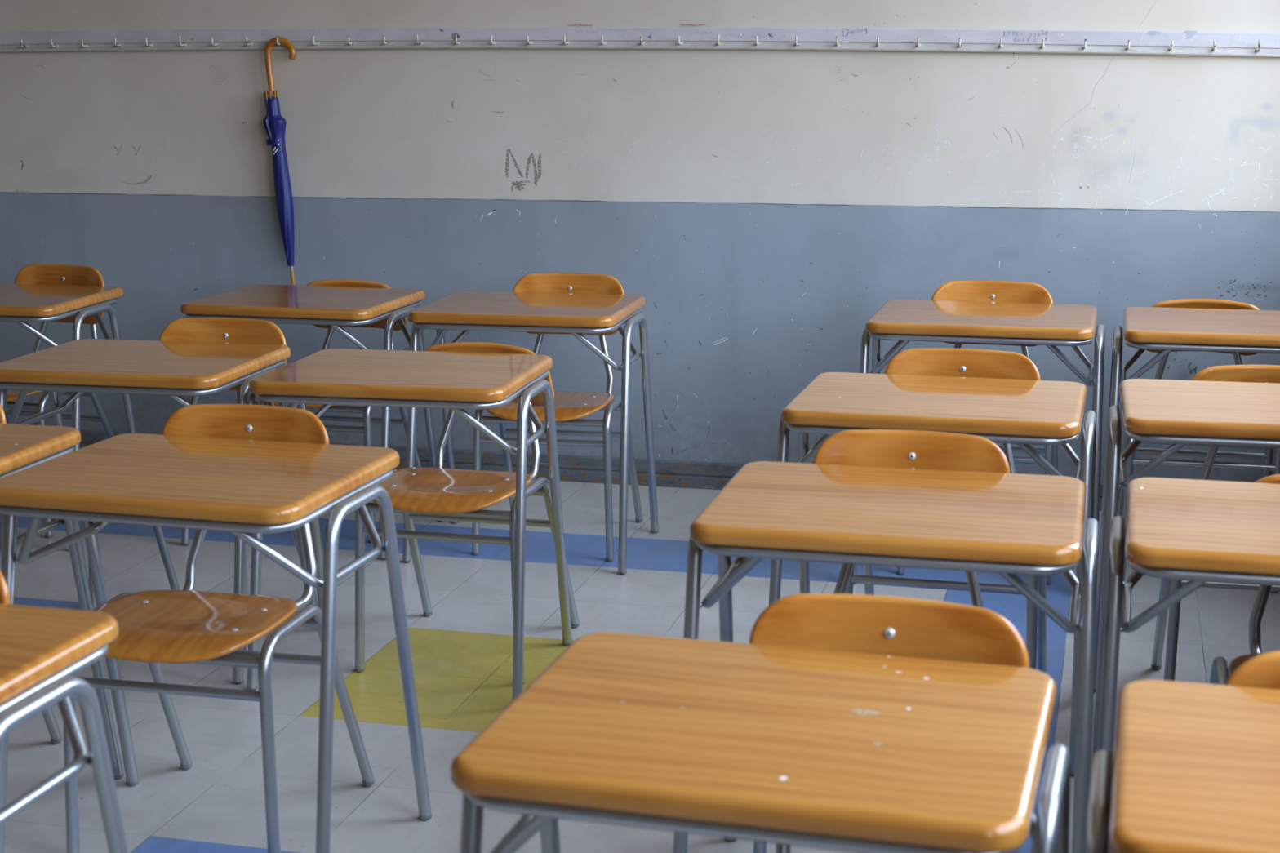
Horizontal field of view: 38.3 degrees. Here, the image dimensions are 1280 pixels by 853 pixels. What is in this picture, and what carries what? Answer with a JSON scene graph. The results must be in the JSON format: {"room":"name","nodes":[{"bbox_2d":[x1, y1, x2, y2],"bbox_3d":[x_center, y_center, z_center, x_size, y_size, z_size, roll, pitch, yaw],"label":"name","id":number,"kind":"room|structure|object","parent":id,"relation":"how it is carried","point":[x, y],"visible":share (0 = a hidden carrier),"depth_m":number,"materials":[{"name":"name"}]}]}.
{"room":"classroom","nodes":[
{"label":"classroom","id":0,"kind":"room"},
{"bbox_2d":[0,0,1279,482],"bbox_3d":[-1.266,-1.385,5.909,7.205,3.050,0.152,3,12,14],"label":"wall","id":1,"kind":"structure","parent":0,"point":[762,206],"depth_m":5.63,"materials":[{"name":"paint"}]},
{"bbox_2d":[80,430,1119,511],"bbox_3d":[-1.301,0.083,6.139,6.855,0.082,0.016,3,12,14],"label":"baseboard","id":2,"kind":"structure","parent":1,"relation":"attached to","point":[668,473],"depth_m":5.84,"materials":[{"name":"paint"}]},
{"bbox_2d":[0,24,1279,57],"bbox_3d":[-0.645,-1.176,5.678,5.440,0.112,0.056,3,12,14],"label":"rail","id":3,"kind":"object","parent":1,"relation":"attached to","point":[1189,42],"visible":1,"depth_m":5.50,"materials":[{"name":"paint"}]},
{"bbox_2d":[262,36,296,285],"bbox_3d":[-1.135,-0.825,5.875,0.117,0.816,0.064,3,12,14],"label":"umbrella","id":4,"kind":"object","parent":3,"relation":"hanging from","point":[274,123],"visible":1,"depth_m":5.86,"materials":[{"name":"fabric"}]},
{"bbox_2d":[2,480,1279,852],"bbox_3d":[-2.341,1.028,2.068,7.355,0.100,9.025,3,12,14],"label":"floor","id":5,"kind":"structure","parent":0,"point":[462,652],"depth_m":4.12,"materials":[{"name":"plastic"}]},
{"bbox_2d":[0,570,10,782],"bbox_3d":[-1.004,0.547,2.302,0.395,0.728,0.482,3,12,15],"label":"chair","id":6,"kind":"object","parent":5,"relation":"on","point":[4,593],"visible":0.35,"depth_m":2.35,"materials":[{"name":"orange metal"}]},
{"bbox_2d":[0,404,62,744],"bbox_3d":[-1.380,0.319,3.412,0.395,0.728,0.482,1,12,6],"label":"chair","id":7,"kind":"object","parent":5,"relation":"on","point":[49,717],"visible":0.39,"depth_m":3.65,"materials":[{"name":"silver metal"}]},
{"bbox_2d":[5,263,115,537],"bbox_3d":[-1.787,-0.090,5.399,0.395,0.728,0.482,4,13,21],"label":"chair","id":8,"kind":"object","parent":5,"relation":"on","point":[34,273],"visible":0.37,"depth_m":5.48,"materials":[{"name":"brown wood"}]},
{"bbox_2d":[0,423,124,779],"bbox_3d":[-1.334,0.366,3.307,0.617,0.680,0.453,2,12,13],"label":"school desk","id":9,"kind":"object","parent":5,"relation":"on","point":[22,446],"visible":0.63,"depth_m":3.33,"materials":[{"name":"silver metal"}]},
{"bbox_2d":[0,603,128,852],"bbox_3d":[-0.955,0.592,2.204,0.617,0.679,0.453,3,12,15],"label":"school desk","id":10,"kind":"object","parent":5,"relation":"on","point":[42,648],"visible":1,"depth_m":2.17,"materials":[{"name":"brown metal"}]},
{"bbox_2d":[0,284,136,450],"bbox_3d":[-1.810,-0.042,5.286,0.617,0.679,0.453,2,12,12],"label":"school desk","id":11,"kind":"object","parent":5,"relation":"on","point":[20,304],"visible":0.7,"depth_m":5.14,"materials":[{"name":"brown wood"}]},
{"bbox_2d":[0,338,315,683],"bbox_3d":[-1.123,0.174,4.222,0.617,0.679,0.453,2,12,12],"label":"school desk","id":12,"kind":"object","parent":5,"relation":"on","point":[175,370],"visible":0.61,"depth_m":4.04,"materials":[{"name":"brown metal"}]},
{"bbox_2d":[88,317,318,650],"bbox_3d":[-1.026,0.136,4.285,0.395,0.728,0.482,2,12,12],"label":"chair","id":13,"kind":"object","parent":5,"relation":"on","point":[220,330],"visible":0.22,"depth_m":4.40,"materials":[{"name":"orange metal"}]},
{"bbox_2d":[0,433,431,852],"bbox_3d":[-0.732,0.399,3.126,0.617,0.679,0.453,3,12,16],"label":"school desk","id":14,"kind":"object","parent":5,"relation":"on","point":[240,487],"visible":0.99,"depth_m":2.99,"materials":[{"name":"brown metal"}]},
{"bbox_2d":[63,404,374,852],"bbox_3d":[-0.747,0.356,3.216,0.395,0.728,0.482,2,12,13],"label":"chair","id":15,"kind":"object","parent":5,"relation":"on","point":[156,628],"visible":0.69,"depth_m":3.15,"materials":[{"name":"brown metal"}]},
{"bbox_2d":[180,284,441,559],"bbox_3d":[-0.928,-0.030,5.198,0.617,0.679,0.453,3,12,15],"label":"school desk","id":16,"kind":"object","parent":5,"relation":"on","point":[335,307],"visible":0.71,"depth_m":5.00,"materials":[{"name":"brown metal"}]},
{"bbox_2d":[247,279,421,542],"bbox_3d":[-0.882,-0.062,5.315,0.395,0.695,0.482,3,12,15],"label":"chair","id":17,"kind":"object","parent":5,"relation":"on","point":[366,420],"visible":0.09,"depth_m":5.36,"materials":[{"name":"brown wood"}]},
{"bbox_2d":[246,348,572,701],"bbox_3d":[-0.505,0.204,4.057,0.617,0.679,0.453,2,12,12],"label":"school desk","id":18,"kind":"object","parent":5,"relation":"on","point":[456,381],"visible":0.82,"depth_m":3.88,"materials":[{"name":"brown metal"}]},
{"bbox_2d":[355,342,579,684],"bbox_3d":[-0.397,0.175,4.157,0.395,0.695,0.482,3,12,15],"label":"chair","id":19,"kind":"object","parent":5,"relation":"on","point":[439,493],"visible":0.55,"depth_m":4.08,"materials":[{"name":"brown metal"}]},
{"bbox_2d":[402,291,658,573],"bbox_3d":[-0.295,0.001,5.031,0.617,0.679,0.453,2,12,12],"label":"school desk","id":20,"kind":"object","parent":5,"relation":"on","point":[575,313],"visible":0.89,"depth_m":4.85,"materials":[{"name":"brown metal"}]},
{"bbox_2d":[471,272,643,561],"bbox_3d":[-0.231,-0.039,5.101,0.395,0.728,0.482,2,12,11],"label":"chair","id":21,"kind":"object","parent":5,"relation":"on","point":[570,406],"visible":0.46,"depth_m":5.04,"materials":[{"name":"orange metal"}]},
{"bbox_2d":[450,631,1071,852],"bbox_3d":[0.138,0.630,1.983,0.617,0.680,0.453,3,12,16],"label":"school desk","id":22,"kind":"object","parent":5,"relation":"on","point":[839,751],"visible":1,"depth_m":1.83,"materials":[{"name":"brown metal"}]},
{"bbox_2d":[753,429,1009,852],"bbox_3d":[0.409,0.402,2.958,0.395,0.728,0.482,3,12,14],"label":"chair","id":23,"kind":"object","parent":5,"relation":"on","point":[891,448],"visible":0.16,"depth_m":3.07,"materials":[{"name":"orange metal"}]},
{"bbox_2d":[672,461,1098,852],"bbox_3d":[0.392,0.444,2.875,0.617,0.679,0.453,3,12,14],"label":"school desk","id":24,"kind":"object","parent":5,"relation":"on","point":[1007,525],"visible":0.98,"depth_m":2.69,"materials":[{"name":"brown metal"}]},
{"bbox_2d":[749,593,1029,852],"bbox_3d":[0.241,0.593,2.041,0.395,0.728,0.482,3,12,16],"label":"chair","id":25,"kind":"object","parent":5,"relation":"on","point":[872,624],"visible":0.34,"depth_m":2.15,"materials":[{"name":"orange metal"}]},
{"bbox_2d":[768,372,1096,775],"bbox_3d":[0.591,0.271,3.699,0.617,0.680,0.453,3,12,15],"label":"school desk","id":26,"kind":"object","parent":5,"relation":"on","point":[1024,413],"visible":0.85,"depth_m":3.52,"materials":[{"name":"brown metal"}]},
{"bbox_2d":[844,347,1047,674],"bbox_3d":[0.633,0.231,3.773,0.395,0.728,0.482,3,12,15],"label":"chair","id":27,"kind":"object","parent":5,"relation":"on","point":[935,362],"visible":0.17,"depth_m":3.87,"materials":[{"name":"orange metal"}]},
{"bbox_2d":[896,280,1057,584],"bbox_3d":[0.907,0.001,4.873,0.395,0.728,0.482,3,12,15],"label":"chair","id":28,"kind":"object","parent":5,"relation":"on","point":[981,291],"visible":0.16,"depth_m":4.97,"materials":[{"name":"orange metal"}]},
{"bbox_2d":[853,299,1105,583],"bbox_3d":[0.885,0.042,4.794,0.617,0.679,0.453,3,12,15],"label":"school desk","id":29,"kind":"object","parent":5,"relation":"on","point":[1051,326],"visible":0.87,"depth_m":4.58,"materials":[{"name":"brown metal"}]},
{"bbox_2d":[1084,680,1279,852],"bbox_3d":[0.738,0.662,1.810,0.617,0.679,0.453,3,12,15],"label":"school desk","id":30,"kind":"object","parent":5,"relation":"on","point":[1194,767],"visible":1,"depth_m":1.76,"materials":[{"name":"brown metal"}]},
{"bbox_2d":[1092,378,1279,756],"bbox_3d":[1.214,0.286,3.608,0.617,0.680,0.453,2,12,13],"label":"school desk","id":31,"kind":"object","parent":5,"relation":"on","point":[1179,413],"visible":0.95,"depth_m":3.51,"materials":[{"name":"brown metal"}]},
{"bbox_2d":[1097,477,1279,755],"bbox_3d":[0.996,0.467,2.743,0.617,0.680,0.453,3,12,15],"label":"school desk","id":32,"kind":"object","parent":5,"relation":"on","point":[1199,532],"visible":0.99,"depth_m":2.65,"materials":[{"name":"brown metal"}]},
{"bbox_2d":[1108,306,1279,408],"bbox_3d":[1.486,0.072,4.632,0.617,0.680,0.453,3,12,14],"label":"school desk","id":33,"kind":"object","parent":5,"relation":"on","point":[1164,329],"visible":0.75,"depth_m":4.48,"materials":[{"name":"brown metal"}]},
{"bbox_2d":[1117,298,1279,593],"bbox_3d":[1.456,0.032,4.788,0.395,0.695,0.482,3,12,14],"label":"chair","id":34,"kind":"object","parent":5,"relation":"on","point":[1268,467],"visible":0.08,"depth_m":4.84,"materials":[{"name":"silver metal"}]},
{"bbox_2d":[1151,364,1279,681],"bbox_3d":[1.270,0.247,3.748,0.395,0.699,0.482,2,12,13],"label":"chair","id":35,"kind":"object","parent":5,"relation":"on","point":[1234,373],"visible":0.09,"depth_m":3.84,"materials":[{"name":"brown wood"}]},
{"bbox_2d":[1209,474,1279,684],"bbox_3d":[1.075,0.440,2.836,0.395,0.695,0.482,3,12,15],"label":"chair","id":36,"kind":"object","parent":5,"relation":"on","point":[1220,673],"visible":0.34,"depth_m":2.94,"materials":[{"name":"silver metal"}]},
{"bbox_2d":[1223,651,1279,689],"bbox_3d":[0.754,0.627,1.898,0.395,0.714,0.482,3,12,15],"label":"chair","id":37,"kind":"object","parent":5,"relation":"on","point":[1263,670],"visible":0.23,"depth_m":2.01,"materials":[{"name":"brown wood"}]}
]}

